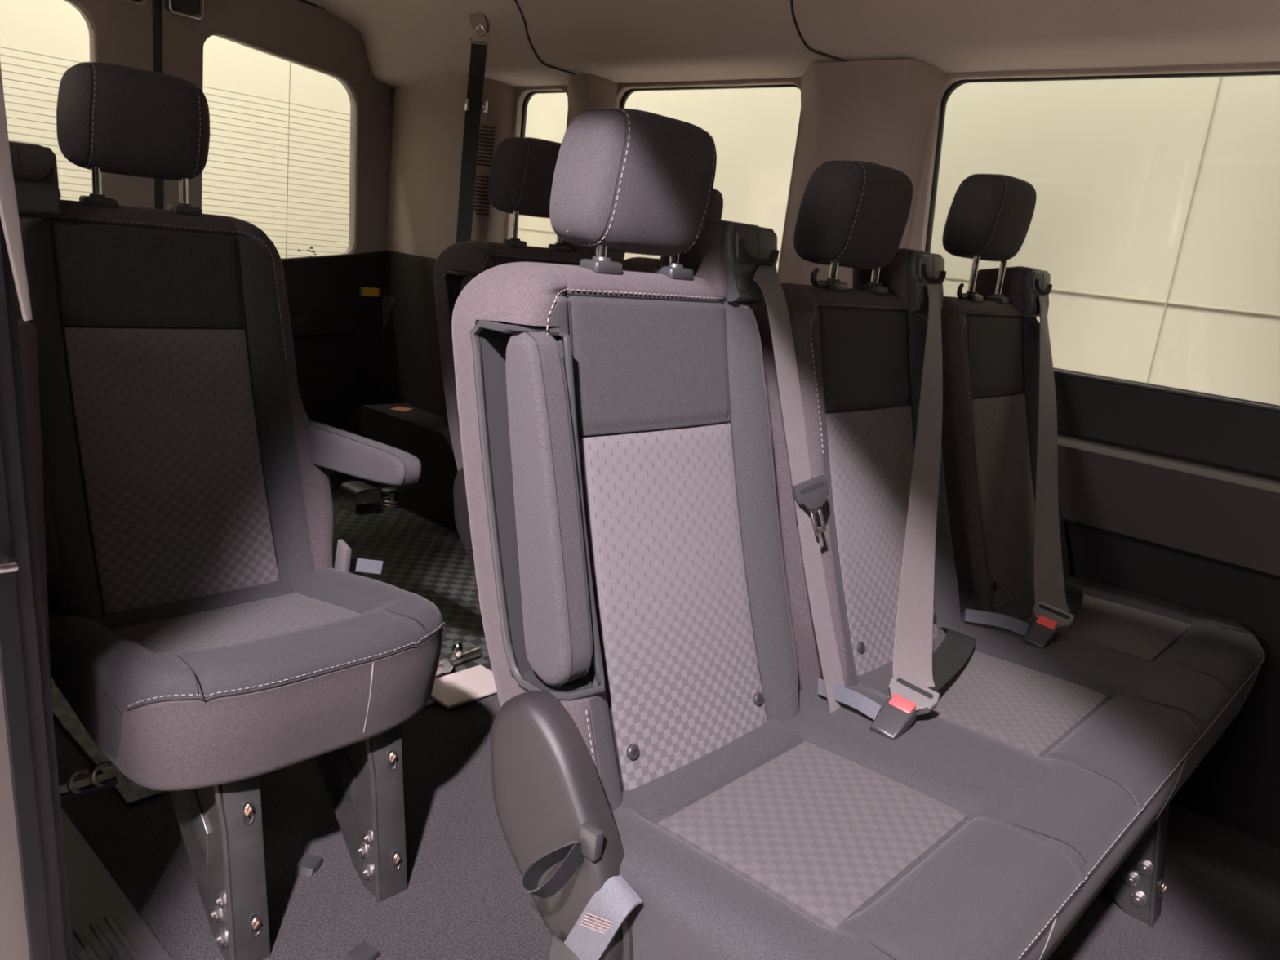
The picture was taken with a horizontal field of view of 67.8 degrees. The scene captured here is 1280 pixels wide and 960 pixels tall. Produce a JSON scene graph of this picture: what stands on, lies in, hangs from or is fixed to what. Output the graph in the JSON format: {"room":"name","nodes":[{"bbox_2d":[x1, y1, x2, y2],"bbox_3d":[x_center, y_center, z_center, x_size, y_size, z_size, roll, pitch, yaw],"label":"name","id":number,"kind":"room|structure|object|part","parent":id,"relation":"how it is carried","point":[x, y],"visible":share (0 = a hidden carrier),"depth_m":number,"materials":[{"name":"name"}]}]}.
{"room":"vehicle interior","nodes":[
{"label":"vehicle interior","id":0,"kind":"room"},
{"bbox_2d":[0,674,30,959],"bbox_3d":[-0.691,-0.011,0.931,0.035,1.820,0.143,19,18,40],"label":"trim","id":1,"kind":"structure","parent":0,"point":[14,944],"depth_m":1.06,"materials":[{"name":"grey paint"}]},
{"bbox_2d":[0,431,51,959],"bbox_3d":[-0.651,-0.091,0.937,0.048,1.620,0.078,19,18,40],"label":"trim","id":2,"kind":"structure","parent":1,"relation":"attached to","point":[11,670],"depth_m":1.03,"materials":[{"name":"plastic"}]},
{"bbox_2d":[0,513,18,573],"bbox_3d":[-0.649,0.083,0.959,0.037,0.095,0.038,19,18,40],"label":"latch","id":3,"kind":"object","parent":2,"relation":"attached to","point":[10,565],"depth_m":0.95,"materials":[{"name":"silver metal"}]},
{"bbox_2d":[0,61,32,321],"bbox_3d":[-0.601,-0.391,0.832,0.012,0.500,0.102,19,18,40],"label":"trim","id":4,"kind":"structure","parent":2,"relation":"attached to","point":[9,215],"depth_m":0.89,"materials":[{"name":"grey paint"}]},
{"bbox_2d":[0,238,66,959],"bbox_3d":[-0.642,-0.094,0.951,0.040,1.620,0.079,19,18,40],"label":"trim","id":5,"kind":"structure","parent":2,"relation":"attached to","point":[8,419],"depth_m":1.01,"materials":[{"name":"grey plastic"}]},
{"bbox_2d":[0,0,350,258],"bbox_3d":[-3.857,-2.412,2.894,0.100,5.600,7.500,19,18,40],"label":"window","id":6,"kind":"structure","parent":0,"point":[56,28],"depth_m":5.05,"materials":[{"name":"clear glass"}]},
{"bbox_2d":[53,474,1279,959],"bbox_3d":[0.209,0.668,1.678,5.080,0.050,1.730,19,18,40],"label":"floor","id":7,"kind":"structure","parent":0,"point":[464,898],"depth_m":1.54,"materials":[{"name":"grey carpet"}]},
{"bbox_2d":[61,808,172,959],"bbox_3d":[-0.391,0.770,0.980,4.950,0.056,0.140,19,18,40],"label":"trim","id":8,"kind":"structure","parent":7,"relation":"attached to","point":[105,924],"depth_m":1.34,"materials":[{"name":"grey plastic"}]},
{"bbox_2d":[0,217,74,959],"bbox_3d":[-0.651,-0.101,0.978,0.070,1.620,0.072,19,18,40],"label":"trim","id":9,"kind":"structure","parent":8,"relation":"on","point":[9,281],"depth_m":1.01,"materials":[{"name":"black plastic"}]},
{"bbox_2d":[8,62,444,959],"bbox_3d":[-0.630,0.004,1.429,0.681,1.172,0.491,19,18,40],"label":"seat","id":10,"kind":"object","parent":7,"relation":"on","point":[206,636],"visible":0.95,"depth_m":1.42,"materials":[{"name":"grey fabric"}]},
{"bbox_3d":[-0.823,-0.422,1.443,0.014,0.150,0.012,19,18,40],"label":"headrest post","id":11,"kind":"part","parent":10,"relation":"part of","materials":[{"name":"silver metal"}]},
{"bbox_3d":[-0.619,0.328,1.466,0.370,0.028,0.396,19,18,40],"label":"under frame","id":12,"kind":"part","parent":10,"relation":"part of","materials":[{"name":"black paint"}]},
{"bbox_3d":[-0.743,-0.113,1.530,0.330,0.613,0.466,19,18,40],"label":"backrest","id":13,"kind":"part","parent":10,"relation":"part of","materials":[{"name":"grey fabric"}]},
{"bbox_3d":[-0.736,-0.435,1.537,0.014,0.150,0.012,19,18,40],"label":"headrest post","id":14,"kind":"part","parent":10,"relation":"part of","materials":[{"name":"silver metal"}]},
{"bbox_2d":[48,568,443,791],"bbox_3d":[-0.561,0.255,1.401,0.421,0.172,0.456,19,18,40],"label":"seat cushion","id":15,"kind":"object","parent":10,"relation":"on","point":[184,678],"depth_m":1.28,"materials":[{"name":"grey fabric"}]},
{"bbox_2d":[333,538,382,573],"bbox_3d":[-0.506,0.164,1.697,0.052,0.130,0.086,19,18,40],"label":"belt","id":16,"kind":"object","parent":10,"relation":"attached to","point":[343,561],"visible":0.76,"depth_m":1.68,"materials":[{"name":"grey plastic"}]},
{"bbox_3d":[-0.487,-0.045,1.595,0.370,0.070,0.046,13,15,41],"label":"armrest","id":17,"kind":"part","parent":10,"relation":"part of","materials":[{"name":"grey fabric"}]},
{"bbox_2d":[51,475,492,806],"bbox_3d":[-0.934,0.251,2.701,1.700,0.006,1.580,19,18,40],"label":"rubber mat","id":18,"kind":"object","parent":7,"relation":"on","point":[421,557],"visible":0.24,"depth_m":2.76,"materials":[{"name":"black rubber"}]},
{"bbox_2d":[337,480,399,512],"bbox_3d":[-0.931,0.051,3.328,0.113,0.080,0.206,19,18,40],"label":"bracket","id":19,"kind":"object","parent":18,"relation":"on","point":[348,491],"depth_m":3.29,"materials":[{"name":"metal"}]},
{"bbox_2d":[334,403,457,533],"bbox_3d":[-0.740,-0.069,3.408,0.880,0.312,0.260,19,18,40],"label":"wheel arch cover","id":20,"kind":"object","parent":18,"relation":"on","point":[421,433],"visible":0.44,"depth_m":3.26,"materials":[{"name":"black plastic"}]},
{"bbox_2d":[390,406,413,411],"bbox_3d":[-0.863,-0.257,3.447,0.060,0.001,0.070,10,14,12],"label":"paper tag","id":21,"kind":"object","parent":20,"relation":"on","point":[397,408],"visible":1,"depth_m":3.44,"materials":[{"name":"brown paper"}]},
{"bbox_2d":[430,640,497,709],"bbox_3d":[-0.398,0.416,2.124,0.180,0.072,0.201,19,18,40],"label":"rail","id":22,"kind":"object","parent":18,"relation":"on","point":[460,687],"visible":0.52,"depth_m":2.12,"materials":[{"name":"beige"}]},
{"bbox_3d":[-0.416,0.388,2.171,0.026,0.045,0.024,19,18,40],"label":"knob","id":23,"kind":"part","parent":22,"relation":"part of","materials":[{"name":"silver metal"}]},
{"bbox_3d":[-0.387,0.455,2.105,0.120,0.008,0.180,19,18,40],"label":"plate","id":24,"kind":"part","parent":22,"relation":"part of","materials":[{"name":"beige"}]},
{"bbox_2d":[293,853,323,876],"bbox_3d":[-0.518,0.600,1.489,0.033,0.010,0.043,8,14,7],"label":"anchor","id":25,"kind":"object","parent":7,"relation":"on","point":[308,864],"visible":1,"depth_m":1.48,"materials":[{"name":"grey plastic"}]},
{"bbox_2d":[343,941,380,959],"bbox_3d":[-0.385,0.658,1.319,0.033,0.010,0.043,14,16,29],"label":"anchor","id":26,"kind":"object","parent":7,"relation":"on","point":[363,951],"visible":1,"depth_m":1.32,"materials":[{"name":"grey plastic"}]},
{"bbox_2d":[433,137,723,568],"bbox_3d":[0.061,-0.101,2.134,0.681,1.188,1.047,19,18,40],"label":"seat","id":27,"kind":"object","parent":7,"relation":"on","point":[522,169],"visible":0.12,"depth_m":1.95,"materials":[{"name":"grey fabric"}]},
{"bbox_3d":[-0.316,-0.224,1.910,0.070,0.370,0.046,-1,5,43],"label":"armrest","id":28,"kind":"part","parent":27,"relation":"part of","materials":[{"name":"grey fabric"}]},
{"bbox_3d":[-0.204,-0.188,2.075,0.328,0.613,0.436,19,18,40],"label":"backrest","id":29,"kind":"part","parent":27,"relation":"part of","materials":[{"name":"grey fabric"}]},
{"bbox_3d":[-0.264,-0.515,2.005,0.014,0.150,0.012,19,18,40],"label":"headrest post","id":30,"kind":"part","parent":27,"relation":"part of","materials":[{"name":"silver metal"}]},
{"bbox_3d":[-0.177,-0.528,2.098,0.014,0.150,0.012,19,18,40],"label":"headrest post","id":31,"kind":"part","parent":27,"relation":"part of","materials":[{"name":"silver metal"}]},
{"bbox_3d":[0.137,-0.241,2.446,0.324,0.613,0.424,19,18,40],"label":"backrest","id":32,"kind":"part","parent":27,"relation":"part of","materials":[{"name":"grey fabric"}]},
{"bbox_2d":[451,107,1270,959],"bbox_3d":[0.455,0.121,1.402,0.681,1.201,1.561,19,18,40],"label":"seat","id":33,"kind":"object","parent":7,"relation":"on","point":[662,724],"visible":0.91,"depth_m":1.13,"materials":[{"name":"grey fabric"}]},
{"bbox_3d":[0.487,0.455,1.467,0.370,0.028,1.413,19,18,40],"label":"under frame","id":34,"kind":"part","parent":33,"relation":"part of","materials":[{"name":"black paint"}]},
{"bbox_3d":[-0.097,0.030,0.992,0.070,0.370,0.046,-1,5,43],"label":"armrest","id":35,"kind":"part","parent":33,"relation":"part of","materials":[{"name":"grey fabric"}]},
{"bbox_2d":[550,875,642,959],"bbox_3d":[-0.045,0.448,0.925,0.094,0.141,0.036,14,16,28],"label":"belt","id":36,"kind":"object","parent":33,"relation":"attached to","point":[602,917],"visible":1,"depth_m":0.91,"materials":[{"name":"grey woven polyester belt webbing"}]},
{"bbox_3d":[-0.072,0.486,0.936,0.056,0.055,0.011,19,18,40],"label":"plate","id":37,"kind":"part","parent":36,"relation":"part of","materials":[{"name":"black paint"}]},
{"bbox_3d":[-0.048,-0.219,1.096,0.014,0.150,0.012,19,18,40],"label":"headrest post","id":38,"kind":"part","parent":33,"relation":"part of","materials":[{"name":"silver metal"}]},
{"bbox_3d":[0.015,0.067,1.158,0.328,0.613,0.436,19,18,40],"label":"backrest","id":39,"kind":"part","parent":33,"relation":"part of","materials":[{"name":"grey fabric"}]},
{"bbox_3d":[0.038,-0.233,1.189,0.014,0.150,0.012,19,18,40],"label":"headrest post","id":40,"kind":"part","parent":33,"relation":"part of","materials":[{"name":"silver metal"}]},
{"bbox_2d":[752,265,844,713],"bbox_3d":[0.226,0.021,1.281,0.220,0.605,0.091,13,15,26],"label":"belt","id":41,"kind":"object","parent":33,"relation":"on","point":[809,494],"visible":0.96,"depth_m":1.28,"materials":[{"name":"grey fabric"}]},
{"bbox_3d":[0.291,-0.283,1.458,0.014,0.150,0.012,19,18,40],"label":"headrest post","id":42,"kind":"part","parent":33,"relation":"part of","materials":[{"name":"silver metal"}]},
{"bbox_3d":[0.356,0.014,1.528,0.324,0.613,0.424,19,18,40],"label":"backrest","id":43,"kind":"part","parent":33,"relation":"part of","materials":[{"name":"grey fabric"}]},
{"bbox_2d":[817,678,915,740],"bbox_3d":[0.295,0.301,1.266,0.136,0.054,0.061,19,18,40],"label":"belt buckle","id":44,"kind":"object","parent":33,"relation":"on","point":[897,714],"visible":0.97,"depth_m":1.24,"materials":[{"name":"grey plastic"}]},
{"bbox_3d":[0.378,-0.296,1.551,0.014,0.150,0.012,19,18,40],"label":"headrest post","id":45,"kind":"part","parent":33,"relation":"part of","materials":[{"name":"silver metal"}]},
{"bbox_2d":[887,284,975,715],"bbox_3d":[0.477,0.025,1.417,0.168,0.596,0.559,9,14,10],"label":"belt","id":46,"kind":"object","parent":33,"relation":"on","point":[918,673],"visible":0.99,"depth_m":1.42,"materials":[{"name":"grey fabric"}]},
{"bbox_2d":[610,575,1262,959],"bbox_3d":[0.544,0.387,1.404,0.421,0.163,1.473,19,18,40],"label":"seat cushion","id":47,"kind":"object","parent":33,"relation":"on","point":[779,828],"depth_m":1.09,"materials":[{"name":"grey fabric"}]},
{"bbox_3d":[0.633,-0.377,1.813,0.014,0.150,0.012,19,18,40],"label":"headrest post","id":48,"kind":"part","parent":33,"relation":"part of","materials":[{"name":"silver metal"}]},
{"bbox_3d":[0.708,-0.039,1.902,0.330,0.613,0.456,19,18,40],"label":"backrest","id":49,"kind":"part","parent":33,"relation":"part of","materials":[{"name":"grey fabric"}]},
{"bbox_3d":[0.720,-0.390,1.906,0.014,0.150,0.012,19,18,40],"label":"headrest post","id":50,"kind":"part","parent":33,"relation":"part of","materials":[{"name":"silver metal"}]},
{"bbox_2d":[964,608,1057,648],"bbox_3d":[0.635,0.249,1.630,0.143,0.054,0.059,17,17,36],"label":"belt buckle","id":51,"kind":"object","parent":33,"relation":"on","point":[1042,630],"visible":0.96,"depth_m":1.61,"materials":[{"name":"grey plastic"}]},
{"bbox_2d":[1031,296,1083,631],"bbox_3d":[0.816,-0.028,1.782,0.165,0.594,0.558,9,14,10],"label":"belt","id":52,"kind":"object","parent":33,"relation":"on","point":[1055,598],"visible":0.98,"depth_m":1.77,"materials":[{"name":"grey fabric"}]},
{"bbox_2d":[306,0,1279,88],"bbox_3d":[0.364,-0.901,1.225,5.040,0.361,1.825,19,18,40],"label":"ceiling","id":53,"kind":"structure","parent":0,"point":[407,42],"depth_m":2.26,"materials":[{"name":"fabric"}]},
{"bbox_2d":[444,12,489,426],"bbox_3d":[-0.559,-0.807,3.056,0.097,1.316,0.061,19,18,40],"label":"belt","id":54,"kind":"object","parent":53,"relation":"hanging from","point":[479,23],"visible":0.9,"depth_m":2.99,"materials":[{"name":"black fabric"}]},
{"bbox_3d":[-0.489,-1.404,2.915,0.084,0.082,0.047,19,18,40],"label":"roof plate","id":55,"kind":"part","parent":54,"relation":"part of","materials":[{"name":"brown metal"}]},
{"bbox_2d":[396,62,1279,278],"bbox_3d":[0.920,-0.591,1.959,5.028,0.808,0.024,19,18,40],"label":"window frame","id":56,"kind":"structure","parent":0,"point":[919,228],"depth_m":2.18,"materials":[{"name":"beige plastic"}]},
{"bbox_2d":[379,249,444,417],"bbox_3d":[-0.777,-0.371,3.485,0.683,0.865,0.065,18,18,37],"label":"trim","id":57,"kind":"structure","parent":56,"relation":"attached to","point":[411,373],"depth_m":3.50,"materials":[{"name":"black plastic"}]},
{"bbox_2d":[386,71,515,258],"bbox_3d":[-0.709,-1.082,3.309,0.662,0.605,0.110,19,18,40],"label":"trim","id":58,"kind":"structure","parent":56,"relation":"attached to","point":[428,115],"depth_m":3.30,"materials":[{"name":"beige plastic"}]},
{"bbox_2d":[473,120,495,219],"bbox_3d":[-0.520,-1.020,3.139,0.085,0.310,0.013,9,14,9],"label":"air vent","id":59,"kind":"object","parent":56,"relation":"attached to","point":[485,150],"visible":0.52,"depth_m":3.13,"materials":[{"name":"grey plastic"}]},
{"bbox_2d":[520,90,565,137],"bbox_3d":[-0.313,-0.943,3.087,0.312,0.666,0.020,19,18,40],"label":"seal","id":60,"kind":"structure","parent":56,"relation":"in","point":[530,95],"depth_m":3.09,"materials":[{"name":"grey rubber"}]},
{"bbox_2d":[567,73,618,126],"bbox_3d":[-0.202,-0.891,2.887,0.220,0.622,0.080,19,18,40],"label":"trim","id":61,"kind":"structure","parent":56,"relation":"attached to","point":[585,91],"depth_m":2.79,"materials":[{"name":"beige plastic"}]},
{"bbox_2d":[514,0,847,75],"bbox_3d":[-0.007,-1.203,2.374,1.087,0.291,0.418,19,18,40],"label":"trim","id":62,"kind":"structure","parent":56,"relation":"attached to","point":[800,35],"depth_m":2.21,"materials":[{"name":"grey"}]},
{"bbox_2d":[619,84,799,108],"bbox_3d":[0.160,-0.784,2.670,0.727,0.666,0.020,19,18,40],"label":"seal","id":63,"kind":"structure","parent":56,"relation":"in","point":[628,92],"depth_m":2.62,"materials":[{"name":"grey rubber"}]},
{"bbox_2d":[382,293,1279,848],"bbox_3d":[0.831,0.164,2.144,5.020,0.835,0.104,19,18,40],"label":"trim","id":64,"kind":"structure","parent":56,"relation":"attached to","point":[1175,499],"depth_m":1.88,"materials":[{"name":"black plastic"}]},
{"bbox_2d":[778,58,946,288],"bbox_3d":[0.478,-0.661,2.281,0.390,0.622,0.090,19,18,40],"label":"trim","id":65,"kind":"structure","parent":56,"relation":"attached to","point":[881,112],"depth_m":2.21,"materials":[{"name":"beige plastic"}]},
{"bbox_2d":[924,71,1279,407],"bbox_3d":[1.214,-0.431,1.742,1.581,0.666,0.020,19,18,40],"label":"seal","id":66,"kind":"structure","parent":56,"relation":"in","point":[949,91],"depth_m":2.02,"materials":[{"name":"grey rubber"}]},
{"bbox_2d":[1053,368,1279,412],"bbox_3d":[1.633,0.022,1.363,2.760,0.010,0.010,19,18,40],"label":"trim","id":67,"kind":"structure","parent":56,"relation":"attached to","point":[1272,408],"depth_m":1.88,"materials":[{"name":"black plastic"}]},
{"bbox_3d":[-1.541,-0.855,3.024,0.050,1.958,2.108,19,18,40],"label":"wall","id":68,"kind":"structure","parent":0,"visible":0},
{"bbox_2d":[0,0,155,208],"bbox_3d":[-1.841,-0.718,2.687,0.105,1.697,0.930,19,18,40],"label":"door","id":69,"kind":"structure","parent":68,"relation":"in","point":[120,31],"depth_m":2.83,"materials":[{"name":"grey plastic"}]},
{"bbox_2d":[152,0,163,209],"bbox_3d":[-1.538,-0.769,3.036,0.034,1.680,0.026,19,18,40],"label":"trim","id":70,"kind":"structure","parent":68,"relation":"attached to","point":[157,4],"depth_m":2.89,"materials":[{"name":"grey rubber"}]},
{"bbox_2d":[161,0,393,474],"bbox_3d":[-1.231,-0.811,3.345,0.105,1.697,0.874,19,18,40],"label":"door","id":71,"kind":"structure","parent":68,"relation":"in","point":[335,301],"depth_m":3.43,"materials":[{"name":"grey"}]},
{"bbox_2d":[298,0,392,251],"bbox_3d":[-1.203,-1.032,3.287,0.015,1.240,0.860,19,18,40],"label":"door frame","id":72,"kind":"structure","parent":68,"relation":"attached to","point":[303,1],"depth_m":3.18,"materials":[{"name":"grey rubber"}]},
{"bbox_3d":[-1.476,-0.377,1.660,2.068,1.648,0.060,19,18,40],"label":"wall","id":73,"kind":"structure","parent":0,"visible":0},
{"bbox_2d":[17,317,52,703],"bbox_3d":[-1.463,-0.012,1.782,2.020,0.840,0.050,19,18,40],"label":"trim","id":74,"kind":"structure","parent":73,"relation":"attached to","point":[27,331],"depth_m":1.08,"materials":[{"name":"plastic"}]},
{"bbox_2d":[59,761,116,803],"bbox_3d":[-0.798,0.426,1.351,0.034,0.049,0.100,19,18,40],"label":"hook","id":75,"kind":"object","parent":73,"relation":"attached to","point":[70,791],"visible":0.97,"depth_m":1.35,"materials":[{"name":"metal"}]},
{"bbox_3d":[-1.127,1.481,0.298,11.300,0.050,8.600,19,18,40],"label":"ground","id":76,"kind":"structure","parent":0,"visible":0},
{"bbox_2d":[517,75,1279,404],"bbox_3d":[1.734,-1.795,3.002,10.200,5.600,0.104,19,18,40],"label":"window","id":77,"kind":"structure","parent":76,"relation":"on","point":[1154,226],"depth_m":3.19,"materials":[{"name":"beige"}]}
]}

